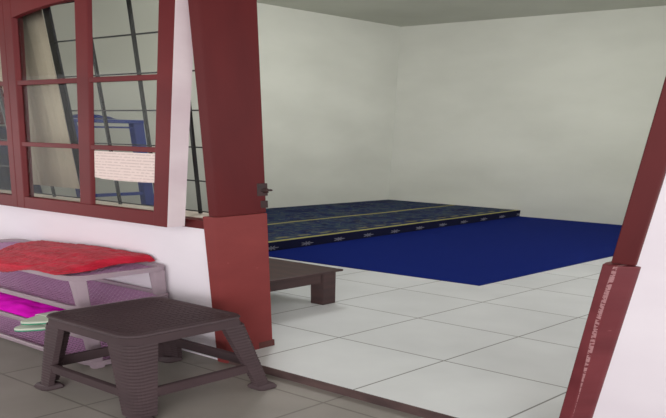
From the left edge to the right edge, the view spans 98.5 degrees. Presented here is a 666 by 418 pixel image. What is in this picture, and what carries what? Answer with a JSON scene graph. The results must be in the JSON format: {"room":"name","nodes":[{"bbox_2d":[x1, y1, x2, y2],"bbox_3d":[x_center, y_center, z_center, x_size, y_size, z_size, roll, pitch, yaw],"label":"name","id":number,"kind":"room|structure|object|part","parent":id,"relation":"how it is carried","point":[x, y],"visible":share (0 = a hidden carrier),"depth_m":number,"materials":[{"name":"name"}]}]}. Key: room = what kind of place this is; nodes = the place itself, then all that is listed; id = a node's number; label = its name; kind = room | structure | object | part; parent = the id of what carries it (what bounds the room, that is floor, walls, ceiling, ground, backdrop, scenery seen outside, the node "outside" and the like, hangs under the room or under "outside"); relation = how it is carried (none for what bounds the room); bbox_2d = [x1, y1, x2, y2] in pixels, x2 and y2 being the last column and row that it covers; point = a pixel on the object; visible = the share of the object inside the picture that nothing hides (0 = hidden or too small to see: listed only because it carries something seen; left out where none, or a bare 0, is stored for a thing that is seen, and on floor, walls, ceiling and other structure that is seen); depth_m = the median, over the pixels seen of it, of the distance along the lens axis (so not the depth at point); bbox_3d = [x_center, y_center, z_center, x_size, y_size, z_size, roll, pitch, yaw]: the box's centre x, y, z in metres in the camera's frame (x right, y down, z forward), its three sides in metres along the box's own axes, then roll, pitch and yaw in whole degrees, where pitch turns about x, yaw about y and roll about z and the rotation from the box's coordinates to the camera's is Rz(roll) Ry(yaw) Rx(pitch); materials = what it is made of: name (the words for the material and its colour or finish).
{"room":"porch","nodes":[
{"label":"porch","id":0,"kind":"room"},
{"bbox_2d":[0,0,400,211],"bbox_3d":[-2.112,-1.268,3.906,6.720,2.955,0.167,-5,16,-20],"label":"wall","id":1,"kind":"structure","parent":0,"point":[328,83],"depth_m":4.33,"materials":[{"name":"paint"}]},
{"bbox_2d":[0,86,4,124],"bbox_3d":[-4.027,-1.331,3.018,1.065,0.834,0.034,-5,16,-20],"label":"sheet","id":2,"kind":"object","parent":1,"relation":"attached to","point":[1,89],"visible":0.13,"depth_m":3.21,"materials":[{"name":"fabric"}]},
{"bbox_2d":[0,126,41,192],"bbox_3d":[-4.044,-0.428,3.260,1.065,1.004,0.034,-5,16,-20],"label":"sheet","id":3,"kind":"object","parent":1,"relation":"attached to","point":[5,183],"visible":0.12,"depth_m":3.33,"materials":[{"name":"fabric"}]},
{"bbox_2d":[0,315,422,417],"bbox_3d":[-2.944,1.186,0.741,19.484,0.080,3.278,5,16,16],"label":"floor","id":4,"kind":"structure","parent":0,"point":[20,365],"depth_m":1.50,"materials":[{"name":"tile"}]},
{"bbox_2d":[0,239,168,368],"bbox_3d":[-1.799,0.567,1.836,1.639,0.590,0.282,5,16,16],"label":"shoe rack","id":5,"kind":"object","parent":4,"relation":"on","point":[24,286],"visible":0.41,"depth_m":1.71,"materials":[{"name":"plastic"}]},
{"bbox_2d":[14,324,45,331],"bbox_3d":[-1.593,0.654,1.684,0.435,0.042,0.108,-3,15,-14],"label":"sandal","id":6,"kind":"object","parent":5,"relation":"on","point":[22,328],"visible":0.24,"depth_m":1.62,"materials":[{"name":"green rubber"}]},
{"bbox_2d":[0,292,65,317],"bbox_3d":[-2.088,0.600,1.884,0.816,0.046,0.158,5,16,16],"label":"cloth","id":7,"kind":"object","parent":5,"relation":"on","point":[19,306],"visible":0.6,"depth_m":1.81,"materials":[{"name":"fabric"}]},
{"bbox_2d":[20,310,64,324],"bbox_3d":[-1.547,0.613,1.675,0.435,0.042,0.108,-3,15,-14],"label":"sandal","id":8,"kind":"object","parent":5,"relation":"on","point":[41,318],"visible":0.41,"depth_m":1.62,"materials":[{"name":"green rubber"}]},
{"bbox_2d":[0,286,93,338],"bbox_3d":[-1.800,0.642,1.856,1.639,0.028,0.282,5,16,16],"label":"tray","id":9,"kind":"object","parent":5,"relation":"on","point":[3,313],"depth_m":1.76,"materials":[{"name":"plastic"}]},
{"bbox_2d":[0,315,109,359],"bbox_3d":[-1.798,0.825,1.903,1.605,0.006,0.250,5,16,16],"label":"tray","id":10,"kind":"object","parent":5,"relation":"on","point":[35,343],"depth_m":1.85,"materials":[{"name":"plastic"}]},
{"bbox_2d":[0,333,110,365],"bbox_3d":[-1.804,0.819,1.903,1.639,0.028,0.282,5,16,16],"label":"tray","id":11,"kind":"object","parent":5,"relation":"on","point":[35,343],"depth_m":1.81,"materials":[{"name":"plastic"}]},
{"bbox_2d":[0,240,154,274],"bbox_3d":[-1.617,0.298,1.696,1.133,0.110,0.288,5,16,16],"label":"cloth","id":12,"kind":"object","parent":5,"relation":"on","point":[50,257],"visible":1,"depth_m":1.65,"materials":[{"name":"red fabric"}]},
{"bbox_2d":[0,271,156,305],"bbox_3d":[-1.791,0.477,1.810,1.605,0.006,0.250,5,16,16],"label":"tray","id":13,"kind":"object","parent":5,"relation":"on","point":[64,287],"depth_m":1.75,"materials":[{"name":"plastic"}]},
{"bbox_3d":[-1.364,0.454,1.551,0.090,0.156,0.031,1,15,0],"label":"post","id":14,"kind":"part","parent":5,"relation":"part of","materials":[{"name":"plastic"}]},
{"bbox_2d":[0,279,168,309],"bbox_3d":[-1.797,0.471,1.810,1.639,0.028,0.282,5,16,16],"label":"tray","id":15,"kind":"object","parent":5,"relation":"on","point":[64,287],"depth_m":1.73,"materials":[{"name":"plastic"}]},
{"bbox_3d":[-1.371,0.802,1.644,0.090,0.158,0.031,1,15,0],"label":"post","id":16,"kind":"part","parent":5,"relation":"part of","materials":[{"name":"plastic"}]},
{"bbox_3d":[-1.373,0.913,1.674,0.090,0.022,0.031,1,15,0],"label":"post","id":17,"kind":"part","parent":5,"relation":"part of","materials":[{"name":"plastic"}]},
{"bbox_3d":[-1.022,0.427,1.678,0.090,0.156,0.031,1,15,0],"label":"post","id":18,"kind":"part","parent":5,"relation":"part of","materials":[{"name":"plastic"}]},
{"bbox_2d":[34,297,276,417],"bbox_3d":[-0.951,0.746,1.496,1.238,0.450,0.406,5,16,16],"label":"plastic stool","id":19,"kind":"object","parent":4,"relation":"on","point":[138,334],"visible":1,"depth_m":1.42,"materials":[{"name":"plastic"}]},
{"bbox_3d":[-1.438,0.750,1.490,0.234,0.370,0.078,1,15,0],"label":"leg","id":20,"kind":"part","parent":19,"relation":"part of","materials":[{"name":"brown plastic"}]},
{"bbox_3d":[-0.926,0.799,1.341,0.232,0.370,0.078,1,15,0],"label":"leg","id":21,"kind":"part","parent":19,"relation":"part of","materials":[{"name":"brown plastic"}]},
{"bbox_3d":[-0.947,0.555,1.445,0.965,0.056,0.324,1,15,0],"label":"seat","id":22,"kind":"part","parent":19,"relation":"part of","materials":[{"name":"brown plastic"}]},
{"bbox_3d":[-0.976,0.714,1.657,0.232,0.370,0.078,1,15,0],"label":"leg","id":23,"kind":"part","parent":19,"relation":"part of","materials":[{"name":"brown plastic"}]},
{"bbox_3d":[-0.463,0.763,1.508,0.234,0.370,0.078,1,15,0],"label":"leg","id":24,"kind":"part","parent":19,"relation":"part of","materials":[{"name":"brown plastic"}]},
{"bbox_2d":[0,175,665,417],"bbox_3d":[-0.485,-0.537,1.383,14.930,3.005,0.158,5,16,16],"label":"wall","id":25,"kind":"structure","parent":0,"point":[634,386],"depth_m":1.57,"materials":[{"name":"white paint"}]},
{"bbox_2d":[0,0,208,228],"bbox_3d":[-1.717,-0.598,1.709,2.733,1.230,0.268,5,16,16],"label":"window","id":26,"kind":"structure","parent":25,"relation":"in","point":[174,117],"depth_m":1.53,"materials":[{"name":"red paint"}]},
{"bbox_3d":[-2.404,-0.626,1.834,1.348,1.155,0.146,5,15,14],"label":"sash frame","id":27,"kind":"part","parent":26,"relation":"part of","materials":[{"name":"red paint"}]},
{"bbox_2d":[0,9,79,188],"bbox_3d":[-1.681,-0.638,1.722,2.320,1.043,0.015,5,16,16],"label":"curtain","id":28,"kind":"object","parent":26,"relation":"hanging from","point":[56,167],"visible":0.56,"depth_m":1.76,"materials":[{"name":"grey fabric"}]},
{"bbox_3d":[-1.635,-0.032,1.902,2.579,0.040,0.138,5,16,16],"label":"sill","id":29,"kind":"part","parent":26,"relation":"part of","materials":[{"name":"white paint"}]},
{"bbox_2d":[94,151,154,182],"bbox_3d":[-1.100,-0.222,1.511,0.440,0.151,0.016,5,16,16],"label":"paper notice","id":30,"kind":"object","parent":26,"relation":"attached to","point":[119,166],"visible":1,"depth_m":1.51,"materials":[{"name":"white paper"}]},
{"bbox_3d":[-1.673,-0.603,1.731,2.614,1.230,0.163,5,16,16],"label":"frame","id":31,"kind":"part","parent":26,"relation":"part of","materials":[{"name":"red paint"}]},
{"bbox_2d":[229,361,456,417],"bbox_3d":[0.176,0.978,1.487,1.668,0.049,0.005,5,16,16],"label":"trim","id":32,"kind":"structure","parent":25,"relation":"attached to","point":[377,400],"depth_m":1.50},
{"bbox_2d":[188,0,665,417],"bbox_3d":[0.324,-0.076,1.244,2.039,2.214,0.196,5,16,16],"label":"door frame","id":33,"kind":"structure","parent":25,"relation":"in","point":[224,33],"depth_m":1.35,"materials":[{"name":"red paint"}]},
{"bbox_3d":[-0.382,-0.104,1.538,0.060,0.068,0.008,-5,16,-20],"label":"strike plate","id":34,"kind":"part","parent":33,"relation":"part of","materials":[{"name":"metal"}]},
{"bbox_3d":[-0.374,-0.026,1.561,0.038,0.040,0.005,-5,16,-20],"label":"strike plate","id":35,"kind":"part","parent":33,"relation":"part of","materials":[{"name":"metal"}]},
{"bbox_2d":[185,256,612,417],"bbox_3d":[2.741,0.642,2.901,16.052,0.040,4.250,5,16,16],"label":"floor","id":36,"kind":"structure","parent":0,"point":[508,348],"depth_m":1.89,"materials":[{"name":"white tile"}]},
{"bbox_2d":[269,258,342,304],"bbox_3d":[-1.211,0.550,2.331,2.526,0.288,0.542,5,16,16],"label":"table","id":37,"kind":"object","parent":36,"relation":"on","point":[284,274],"visible":0.28,"depth_m":2.18,"materials":[{"name":"brown wood"}]},
{"bbox_3d":[-0.076,0.608,2.227,0.191,0.272,0.064,1,15,0],"label":"leg","id":38,"kind":"part","parent":37,"relation":"part of","materials":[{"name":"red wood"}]},
{"bbox_2d":[269,216,621,285],"bbox_3d":[1.085,0.298,3.978,8.376,0.008,2.726,5,15,14],"label":"floor mat","id":39,"kind":"object","parent":36,"relation":"on","point":[491,251],"visible":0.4,"depth_m":3.31,"materials":[{"name":"blue fabric"}]},
{"bbox_2d":[65,118,153,204],"bbox_3d":[-2.432,-0.272,3.191,1.200,1.388,0.404,-5,16,-20],"label":"metal frame","id":40,"kind":"object","parent":39,"relation":"on","point":[136,127],"visible":0.33,"depth_m":3.15,"materials":[{"name":"blue metal"}]},
{"bbox_3d":[-2.699,-0.246,3.090,0.151,1.322,0.049,-5,16,-20],"label":"post","id":41,"kind":"part","parent":40,"relation":"part of","materials":[{"name":"blue metal"}]},
{"bbox_2d":[73,114,114,118],"bbox_3d":[-2.511,-0.961,2.970,0.544,0.045,0.098,-5,16,-20],"label":"folded cloth","id":42,"kind":"object","parent":40,"relation":"on","point":[96,116],"visible":0.42,"depth_m":2.96,"materials":[{"name":"blue fabric"}]},
{"bbox_3d":[-2.414,-0.865,3.030,0.519,0.018,0.028,-5,16,-20],"label":"rail","id":43,"kind":"part","parent":40,"relation":"part of","materials":[{"name":"blue metal"}]},
{"bbox_3d":[-2.427,-0.163,3.218,0.519,0.035,0.028,-5,16,-20],"label":"rail","id":44,"kind":"part","parent":40,"relation":"part of","materials":[{"name":"blue metal"}]},
{"bbox_3d":[-2.154,-0.290,3.291,0.151,1.322,0.049,-5,16,-20],"label":"post","id":45,"kind":"part","parent":40,"relation":"part of","materials":[{"name":"blue metal"}]},
{"bbox_2d":[265,200,520,251],"bbox_3d":[0.029,0.157,4.205,6.129,0.108,1.484,-5,16,-20],"label":"mattress","id":46,"kind":"object","parent":39,"relation":"on","point":[309,225],"visible":0.66,"depth_m":4.14,"materials":[{"name":"fabric"}]},
{"bbox_2d":[257,0,665,26],"bbox_3d":[2.917,-2.290,2.164,15.845,0.100,4.092,5,16,16],"label":"ceiling","id":47,"kind":"structure","parent":0,"point":[401,13],"depth_m":3.89,"materials":[{"name":"paint"}]},
{"bbox_2d":[389,5,665,224],"bbox_3d":[5.931,-1.058,3.681,10.675,2.955,0.151,5,16,16],"label":"wall","id":48,"kind":"structure","parent":0,"point":[543,116],"depth_m":4.41,"materials":[{"name":"paint"}]}
]}

